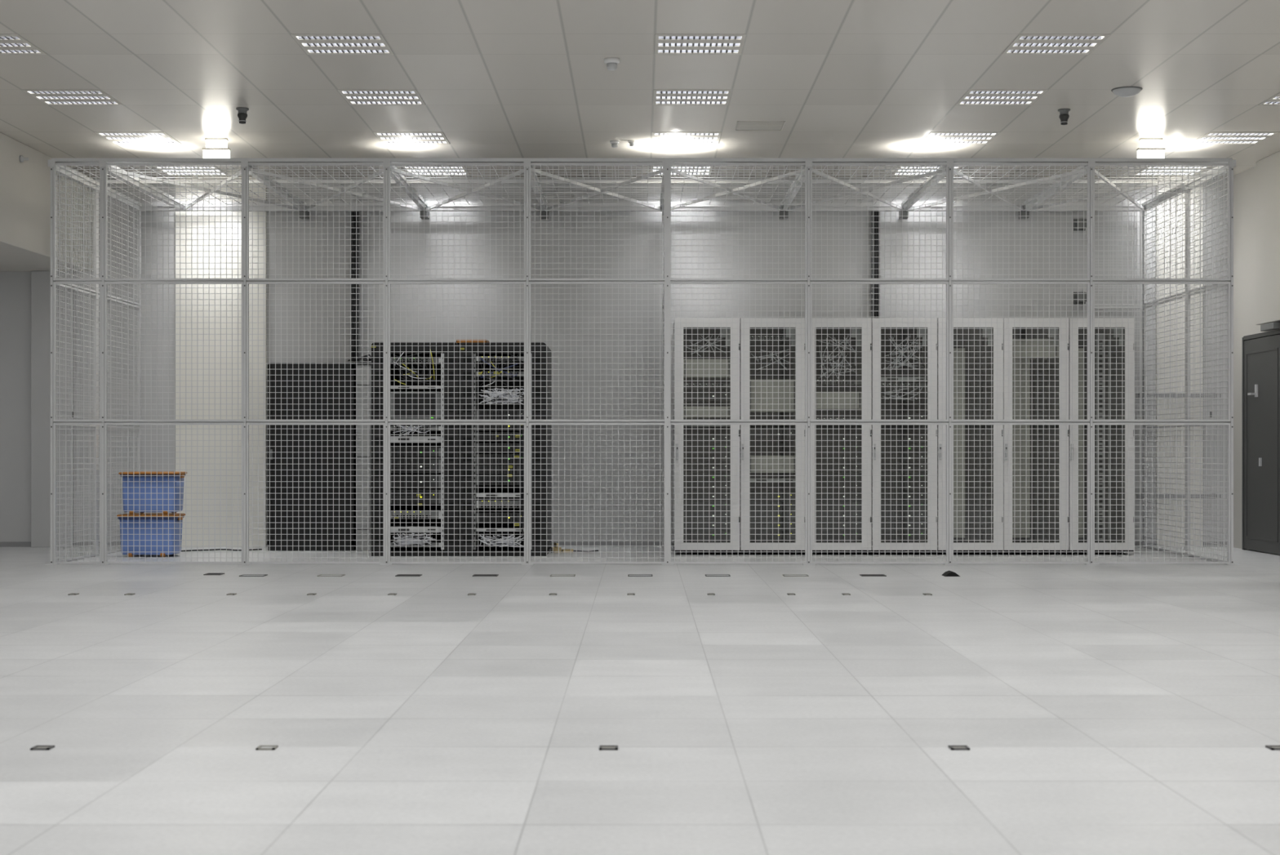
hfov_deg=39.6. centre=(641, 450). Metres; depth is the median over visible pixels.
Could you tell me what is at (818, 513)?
server
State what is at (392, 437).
panel
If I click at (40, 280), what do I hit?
wall
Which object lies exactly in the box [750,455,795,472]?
panel
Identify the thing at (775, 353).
cable bundle
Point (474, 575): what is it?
grommet
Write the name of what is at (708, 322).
rack
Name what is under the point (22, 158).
wall sensor
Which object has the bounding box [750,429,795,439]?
server
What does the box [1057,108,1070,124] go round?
security camera
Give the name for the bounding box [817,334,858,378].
cable bundle
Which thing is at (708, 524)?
server
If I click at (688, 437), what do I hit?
server
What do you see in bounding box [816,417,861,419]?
switch
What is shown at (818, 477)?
server
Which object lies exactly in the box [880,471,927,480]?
server
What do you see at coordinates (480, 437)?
server
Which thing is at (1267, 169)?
wall panel
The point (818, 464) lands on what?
server
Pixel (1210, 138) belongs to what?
ceiling light
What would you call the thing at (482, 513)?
server
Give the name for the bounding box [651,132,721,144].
ceiling light
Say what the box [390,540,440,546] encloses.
switch
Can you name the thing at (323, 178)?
trim
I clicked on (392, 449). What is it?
server
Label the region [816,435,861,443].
server
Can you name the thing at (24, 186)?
wall
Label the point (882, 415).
server
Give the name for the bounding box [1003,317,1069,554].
rack
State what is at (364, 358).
loose cable
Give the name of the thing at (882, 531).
server
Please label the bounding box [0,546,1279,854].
floor
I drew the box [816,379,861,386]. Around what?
switch
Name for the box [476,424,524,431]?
server
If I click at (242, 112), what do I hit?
security camera
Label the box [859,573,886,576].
grommet
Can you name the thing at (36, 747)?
floor outlet
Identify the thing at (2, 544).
baseboard
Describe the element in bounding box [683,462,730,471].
server
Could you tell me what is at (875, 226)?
cable tray
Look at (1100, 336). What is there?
panel
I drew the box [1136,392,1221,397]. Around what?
wall rail
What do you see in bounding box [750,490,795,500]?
server
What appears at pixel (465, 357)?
rack
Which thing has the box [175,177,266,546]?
column
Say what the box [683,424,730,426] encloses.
panel
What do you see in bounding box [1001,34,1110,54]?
ceiling light
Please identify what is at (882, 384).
switch
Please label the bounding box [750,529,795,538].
server
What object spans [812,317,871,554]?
rack
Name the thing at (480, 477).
server
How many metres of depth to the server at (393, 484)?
16.31 m
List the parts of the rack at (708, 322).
panel, handle, panel, corner plate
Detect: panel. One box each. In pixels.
[390,385,440,390]
[390,435,440,442]
[390,524,440,532]
[476,492,523,497]
[476,525,524,531]
[683,359,730,379]
[683,406,730,417]
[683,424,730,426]
[750,379,795,413]
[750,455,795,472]
[750,477,795,482]
[816,392,861,409]
[880,377,927,383]
[953,347,964,537]
[970,333,984,539]
[1012,338,1058,359]
[1012,357,1030,537]
[1035,333,1048,539]
[1078,347,1083,537]
[1095,333,1110,539]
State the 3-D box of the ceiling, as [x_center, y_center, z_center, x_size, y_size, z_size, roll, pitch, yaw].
[-1.040,-2.840,7.700,14.120,0.200,20.600,0,0,0]
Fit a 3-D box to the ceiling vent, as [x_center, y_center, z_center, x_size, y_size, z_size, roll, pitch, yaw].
[1.000,-2.737,15.000,0.400,0.006,0.400,0,0,0]
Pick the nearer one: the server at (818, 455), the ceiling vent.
the ceiling vent
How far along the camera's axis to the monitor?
16.31 m
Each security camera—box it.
[235,106,248,124]
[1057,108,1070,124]
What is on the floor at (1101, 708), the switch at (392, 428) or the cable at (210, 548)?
the cable at (210, 548)
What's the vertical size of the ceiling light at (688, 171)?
0.114 m
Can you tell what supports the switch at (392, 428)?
in the rack at (376, 357)
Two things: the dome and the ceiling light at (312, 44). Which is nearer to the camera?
the ceiling light at (312, 44)
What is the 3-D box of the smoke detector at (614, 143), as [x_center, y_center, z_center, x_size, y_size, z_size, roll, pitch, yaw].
[-0.237,-2.710,15.750,0.082,0.060,0.082,0,0,0]
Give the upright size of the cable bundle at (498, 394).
0.156 m
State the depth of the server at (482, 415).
16.31 m
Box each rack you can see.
[371,342,458,555]
[458,342,551,555]
[672,317,739,554]
[739,317,804,554]
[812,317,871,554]
[871,317,936,554]
[937,317,1002,554]
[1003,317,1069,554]
[1067,317,1133,554]
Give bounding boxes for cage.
[44,158,1239,564]
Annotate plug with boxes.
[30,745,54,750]
[255,745,278,750]
[599,745,617,750]
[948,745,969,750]
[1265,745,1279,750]
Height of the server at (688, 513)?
0.086 m
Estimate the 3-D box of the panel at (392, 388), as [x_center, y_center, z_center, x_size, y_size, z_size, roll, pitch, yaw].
[-2.080,-0.580,16.569,0.480,0.030,0.512,0,0,0]
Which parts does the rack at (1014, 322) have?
handle, panel, corner plate, mounting rail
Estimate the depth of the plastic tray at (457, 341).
16.35 m
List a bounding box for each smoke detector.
[604,57,619,71]
[609,140,619,147]
[628,140,635,146]
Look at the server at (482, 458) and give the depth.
16.31 m
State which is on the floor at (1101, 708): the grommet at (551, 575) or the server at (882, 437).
the grommet at (551, 575)
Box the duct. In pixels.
[355,362,371,550]
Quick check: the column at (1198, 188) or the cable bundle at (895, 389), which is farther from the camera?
the column at (1198, 188)
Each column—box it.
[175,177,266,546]
[1155,177,1203,546]
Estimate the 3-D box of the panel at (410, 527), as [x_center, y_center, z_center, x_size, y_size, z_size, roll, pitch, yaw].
[-2.080,0.727,16.569,0.480,0.055,0.512,0,0,0]
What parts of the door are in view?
handle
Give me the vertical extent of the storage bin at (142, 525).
0.386 m
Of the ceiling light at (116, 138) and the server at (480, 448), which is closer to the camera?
the ceiling light at (116, 138)
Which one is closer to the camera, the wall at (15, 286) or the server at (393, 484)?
the server at (393, 484)
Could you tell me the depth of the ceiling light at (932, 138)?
15.62 m
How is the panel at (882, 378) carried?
in the rack at (877, 357)
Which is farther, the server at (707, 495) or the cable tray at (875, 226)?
the cable tray at (875, 226)
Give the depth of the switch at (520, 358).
16.32 m
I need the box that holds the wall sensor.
[19,155,28,162]
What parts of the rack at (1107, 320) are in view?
handle, panel, corner plate, mounting rail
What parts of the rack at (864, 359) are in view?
panel, corner plate, panel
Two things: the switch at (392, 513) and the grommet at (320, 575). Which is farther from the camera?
the switch at (392, 513)
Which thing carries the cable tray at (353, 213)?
attached to the wall at (15, 286)
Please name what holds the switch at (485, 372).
in the rack at (465, 357)
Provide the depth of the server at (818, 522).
16.58 m
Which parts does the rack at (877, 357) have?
handle, panel, corner plate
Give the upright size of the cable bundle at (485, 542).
0.122 m
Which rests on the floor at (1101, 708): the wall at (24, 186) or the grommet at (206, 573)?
the grommet at (206, 573)
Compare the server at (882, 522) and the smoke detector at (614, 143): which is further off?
the server at (882, 522)
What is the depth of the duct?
17.25 m
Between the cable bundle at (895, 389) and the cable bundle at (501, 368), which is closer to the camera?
the cable bundle at (501, 368)
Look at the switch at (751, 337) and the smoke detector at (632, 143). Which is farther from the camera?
the switch at (751, 337)
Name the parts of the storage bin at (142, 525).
lid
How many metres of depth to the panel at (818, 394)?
16.58 m
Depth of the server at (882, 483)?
16.58 m
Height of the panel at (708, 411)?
0.100 m
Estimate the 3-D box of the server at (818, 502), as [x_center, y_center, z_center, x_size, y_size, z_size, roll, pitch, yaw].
[1.833,0.518,16.833,0.480,0.086,0.514,0,0,0]
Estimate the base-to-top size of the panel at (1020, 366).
1.780 m
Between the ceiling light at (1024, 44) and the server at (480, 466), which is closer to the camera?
the ceiling light at (1024, 44)
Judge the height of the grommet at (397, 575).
0.006 m
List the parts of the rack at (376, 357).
panel, mounting rail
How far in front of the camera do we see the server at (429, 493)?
16.32 m
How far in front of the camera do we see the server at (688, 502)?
16.59 m
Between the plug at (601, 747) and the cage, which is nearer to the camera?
the plug at (601, 747)
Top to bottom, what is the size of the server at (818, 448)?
0.086 m
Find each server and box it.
[390,447,440,457]
[390,458,440,473]
[390,473,440,488]
[390,488,440,503]
[476,410,524,419]
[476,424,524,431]
[476,431,519,441]
[476,443,524,451]
[476,453,524,463]
[476,464,524,474]
[476,475,523,484]
[476,511,521,521]
[683,391,730,402]
[683,435,730,443]
[683,443,730,453]
[683,453,730,462]
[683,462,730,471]
[683,471,730,480]
[683,481,730,491]
[683,491,730,500]
[683,500,730,510]
[683,511,730,519]
[683,520,730,529]
[683,529,730,538]
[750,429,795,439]
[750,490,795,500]
[750,500,795,510]
[750,511,795,519]
[750,520,795,529]
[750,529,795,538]
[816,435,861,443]
[816,443,861,453]
[816,453,861,462]
[816,462,861,471]
[816,471,861,480]
[816,481,861,491]
[816,491,861,500]
[816,500,861,510]
[816,511,861,519]
[816,520,861,529]
[816,529,861,538]
[880,413,927,419]
[880,435,927,443]
[880,443,927,453]
[880,453,927,462]
[880,462,927,471]
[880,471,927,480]
[880,481,927,491]
[880,491,927,500]
[880,500,927,510]
[880,511,927,519]
[880,520,927,529]
[880,529,927,538]
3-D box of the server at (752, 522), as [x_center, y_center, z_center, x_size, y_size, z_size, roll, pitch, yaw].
[1.223,0.698,16.833,0.480,0.086,0.514,0,0,0]
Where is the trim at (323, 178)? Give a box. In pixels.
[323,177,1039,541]
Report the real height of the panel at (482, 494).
0.035 m
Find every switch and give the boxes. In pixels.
[390,357,440,364]
[390,426,440,431]
[390,509,440,518]
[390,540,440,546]
[476,355,524,363]
[476,371,524,378]
[476,499,523,507]
[683,383,730,390]
[750,336,791,343]
[750,424,795,426]
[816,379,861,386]
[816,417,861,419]
[880,383,927,390]
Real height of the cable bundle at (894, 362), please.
0.348 m
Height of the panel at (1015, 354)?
0.170 m
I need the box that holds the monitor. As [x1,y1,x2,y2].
[390,391,440,419]
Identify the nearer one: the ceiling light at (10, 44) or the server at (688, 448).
the ceiling light at (10, 44)
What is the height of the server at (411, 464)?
0.130 m
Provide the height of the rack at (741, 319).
2.200 m
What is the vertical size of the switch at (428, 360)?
0.044 m
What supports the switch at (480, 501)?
in the rack at (465, 357)
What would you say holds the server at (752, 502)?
in the rack at (741, 319)
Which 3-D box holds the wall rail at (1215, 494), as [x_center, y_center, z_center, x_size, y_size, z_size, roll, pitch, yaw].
[5.380,0.460,17.815,0.840,0.060,0.070,0,0,0]
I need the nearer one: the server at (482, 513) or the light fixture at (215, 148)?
the light fixture at (215, 148)
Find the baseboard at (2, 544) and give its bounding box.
[0,541,1226,546]
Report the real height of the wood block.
0.090 m
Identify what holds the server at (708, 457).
in the rack at (708, 322)
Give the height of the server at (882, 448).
0.086 m
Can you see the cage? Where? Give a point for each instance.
(167, 202)
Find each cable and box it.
[181,548,262,551]
[347,354,371,360]
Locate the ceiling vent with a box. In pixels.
[734,120,785,130]
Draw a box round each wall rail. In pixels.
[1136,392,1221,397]
[1136,493,1221,498]
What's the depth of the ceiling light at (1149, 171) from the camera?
17.44 m
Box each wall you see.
[0,132,93,271]
[0,177,1226,541]
[31,271,73,546]
[1233,166,1279,555]
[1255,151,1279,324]
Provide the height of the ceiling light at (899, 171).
0.114 m
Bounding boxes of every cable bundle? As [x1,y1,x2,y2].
[392,349,435,384]
[392,424,434,435]
[392,533,435,545]
[478,534,524,546]
[479,351,523,387]
[479,387,524,404]
[520,404,524,537]
[686,333,727,356]
[751,349,789,373]
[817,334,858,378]
[882,386,922,399]
[883,334,924,370]
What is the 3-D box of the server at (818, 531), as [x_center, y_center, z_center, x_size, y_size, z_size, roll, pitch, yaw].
[1.833,0.787,16.833,0.480,0.086,0.514,0,0,0]
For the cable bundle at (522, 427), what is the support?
in the rack at (465, 357)
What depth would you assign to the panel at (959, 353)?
16.71 m
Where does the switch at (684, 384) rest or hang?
in the rack at (708, 322)
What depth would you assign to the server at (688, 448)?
16.58 m
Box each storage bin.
[116,512,185,556]
[118,471,186,514]
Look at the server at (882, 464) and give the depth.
16.59 m
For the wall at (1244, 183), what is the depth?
17.57 m
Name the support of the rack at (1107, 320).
on the floor at (1101, 708)
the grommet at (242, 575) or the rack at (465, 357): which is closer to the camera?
the grommet at (242, 575)
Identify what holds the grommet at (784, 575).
on the floor at (1101, 708)
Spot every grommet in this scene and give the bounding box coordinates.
[203,573,224,574]
[239,573,267,576]
[317,573,345,576]
[395,573,422,576]
[472,573,498,576]
[550,573,575,576]
[627,573,652,576]
[705,573,730,576]
[782,573,808,576]
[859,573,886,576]
[942,570,959,576]
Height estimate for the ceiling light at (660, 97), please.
0.114 m
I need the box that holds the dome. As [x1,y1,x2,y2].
[1111,86,1142,97]
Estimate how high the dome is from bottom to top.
0.055 m
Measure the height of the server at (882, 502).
0.086 m
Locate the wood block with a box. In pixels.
[551,542,573,552]
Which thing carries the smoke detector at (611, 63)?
attached to the ceiling
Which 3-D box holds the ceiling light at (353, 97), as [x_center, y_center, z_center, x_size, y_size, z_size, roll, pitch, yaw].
[-2.010,-2.793,13.800,0.598,0.114,0.598,0,0,0]
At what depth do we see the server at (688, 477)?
16.59 m
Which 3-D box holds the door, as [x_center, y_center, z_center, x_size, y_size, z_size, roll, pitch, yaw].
[5.869,-0.105,16.350,0.100,2.150,2.100,0,0,0]
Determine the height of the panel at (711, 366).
0.170 m
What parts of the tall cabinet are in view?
handle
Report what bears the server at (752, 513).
in the rack at (741, 319)
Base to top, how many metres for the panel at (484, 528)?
0.030 m
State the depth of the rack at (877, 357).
16.48 m
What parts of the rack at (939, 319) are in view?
handle, panel, corner plate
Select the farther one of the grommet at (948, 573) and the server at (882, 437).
the server at (882, 437)
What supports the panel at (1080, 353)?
in the rack at (1107, 320)
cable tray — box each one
[351,211,359,360]
[871,211,879,317]
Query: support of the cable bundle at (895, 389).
in the rack at (877, 357)
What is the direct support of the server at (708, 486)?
in the rack at (708, 322)
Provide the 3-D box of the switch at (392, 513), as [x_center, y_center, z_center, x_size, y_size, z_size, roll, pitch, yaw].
[-2.080,0.595,16.570,0.480,0.070,0.510,0,0,0]
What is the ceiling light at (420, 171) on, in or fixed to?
attached to the ceiling
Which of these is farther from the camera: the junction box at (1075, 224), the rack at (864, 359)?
the junction box at (1075, 224)
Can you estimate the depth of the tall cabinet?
17.21 m
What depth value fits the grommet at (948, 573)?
13.68 m
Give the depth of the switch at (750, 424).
16.59 m
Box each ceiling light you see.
[0,34,47,54]
[22,89,123,105]
[94,132,182,144]
[152,165,227,174]
[290,34,394,54]
[337,89,425,105]
[373,132,449,144]
[401,165,469,174]
[650,165,712,174]
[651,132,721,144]
[653,89,732,105]
[654,34,746,54]
[892,165,962,174]
[920,132,999,144]
[955,89,1048,105]
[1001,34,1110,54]
[1134,165,1211,174]
[1188,132,1278,144]
[1257,92,1279,105]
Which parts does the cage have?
post, cage panel, cage panel, cage panel, cage panel, cage panel, cage panel, post, post, roof panel, cage panel, cage panel, cage panel, post, cage panel, cage panel, cage panel, roof panel, post, cage panel, cage panel, cage panel, roof panel, post, cage panel, cage panel, cage panel, roof panel, post, cage panel, cage panel, cage panel, roof panel, roof rail, roof rail, roof rail, rail, rail, roof rail, cage panel, cage panel, cage panel, cage panel, cage panel, cage panel, post, roof panel, cage panel, cage panel, cage panel, post, roof panel, cage panel, cage panel, cage panel, post, roof panel, cage panel, cage panel, cage panel, post, cage panel, cage panel, roof panel, post, cage panel, cage panel, cage panel, cage panel, cage panel, cage panel, post, cage panel, cage panel, cage panel, post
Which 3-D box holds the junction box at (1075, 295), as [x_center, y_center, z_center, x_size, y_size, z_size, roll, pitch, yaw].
[4.409,-1.533,17.835,0.120,0.120,0.130,0,0,0]
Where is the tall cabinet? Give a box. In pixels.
[267,362,355,550]
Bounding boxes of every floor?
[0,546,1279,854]
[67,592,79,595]
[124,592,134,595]
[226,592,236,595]
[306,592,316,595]
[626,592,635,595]
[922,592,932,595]
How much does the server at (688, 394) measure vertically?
0.086 m
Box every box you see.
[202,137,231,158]
[1073,218,1086,231]
[1073,292,1086,303]
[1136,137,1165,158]
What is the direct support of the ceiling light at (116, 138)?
attached to the ceiling
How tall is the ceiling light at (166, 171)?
0.114 m
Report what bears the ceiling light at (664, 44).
attached to the ceiling
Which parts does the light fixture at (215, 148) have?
sign panel, lamp shade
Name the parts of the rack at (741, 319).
handle, panel, corner plate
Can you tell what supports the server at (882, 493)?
in the rack at (877, 357)
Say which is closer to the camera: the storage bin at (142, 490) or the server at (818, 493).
the storage bin at (142, 490)
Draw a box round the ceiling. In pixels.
[0,0,1279,177]
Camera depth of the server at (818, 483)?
16.58 m
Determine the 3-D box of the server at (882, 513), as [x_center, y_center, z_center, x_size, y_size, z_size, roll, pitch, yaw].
[2.443,0.608,16.833,0.480,0.086,0.514,0,0,0]
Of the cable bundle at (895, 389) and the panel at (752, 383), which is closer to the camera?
the cable bundle at (895, 389)
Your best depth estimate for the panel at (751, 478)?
16.58 m
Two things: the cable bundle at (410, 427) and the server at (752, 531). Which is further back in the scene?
the server at (752, 531)
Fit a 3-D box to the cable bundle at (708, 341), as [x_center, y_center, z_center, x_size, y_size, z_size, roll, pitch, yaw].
[0.614,-0.986,16.568,0.408,0.226,0.033,0,0,0]
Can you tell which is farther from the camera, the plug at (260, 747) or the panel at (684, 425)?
the panel at (684, 425)
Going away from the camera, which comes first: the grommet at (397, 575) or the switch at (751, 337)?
the grommet at (397, 575)
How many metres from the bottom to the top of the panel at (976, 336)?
1.950 m
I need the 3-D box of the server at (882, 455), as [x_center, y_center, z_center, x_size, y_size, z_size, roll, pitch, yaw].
[2.443,0.071,16.833,0.480,0.086,0.514,0,0,0]
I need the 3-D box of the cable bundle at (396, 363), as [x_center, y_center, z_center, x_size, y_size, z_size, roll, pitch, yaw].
[-2.080,-0.765,16.293,0.399,0.329,0.033,0,0,0]
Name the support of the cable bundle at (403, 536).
attached to the switch at (433, 542)
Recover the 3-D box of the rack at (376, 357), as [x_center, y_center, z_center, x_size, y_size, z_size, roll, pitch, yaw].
[-2.080,-0.010,16.803,0.800,1.960,0.993,0,0,0]
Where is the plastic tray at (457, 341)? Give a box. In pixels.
[456,340,488,344]
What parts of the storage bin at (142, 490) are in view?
lid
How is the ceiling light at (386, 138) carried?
attached to the ceiling
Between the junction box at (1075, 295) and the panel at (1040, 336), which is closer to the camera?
the panel at (1040, 336)
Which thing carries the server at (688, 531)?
in the rack at (708, 322)
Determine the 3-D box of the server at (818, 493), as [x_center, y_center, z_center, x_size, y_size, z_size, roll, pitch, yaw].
[1.833,0.429,16.833,0.480,0.086,0.514,0,0,0]
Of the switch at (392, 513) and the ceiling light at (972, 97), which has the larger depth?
the switch at (392, 513)
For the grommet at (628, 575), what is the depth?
13.76 m
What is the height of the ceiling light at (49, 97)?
0.114 m
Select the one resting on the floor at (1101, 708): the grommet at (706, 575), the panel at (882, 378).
the grommet at (706, 575)
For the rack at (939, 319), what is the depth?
16.48 m
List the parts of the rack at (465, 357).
mounting rail, panel, mounting rail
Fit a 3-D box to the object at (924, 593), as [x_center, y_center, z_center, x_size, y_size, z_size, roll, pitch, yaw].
[1.925,0.967,11.963,0.050,0.006,0.080,0,0,0]
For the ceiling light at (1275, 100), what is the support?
attached to the ceiling

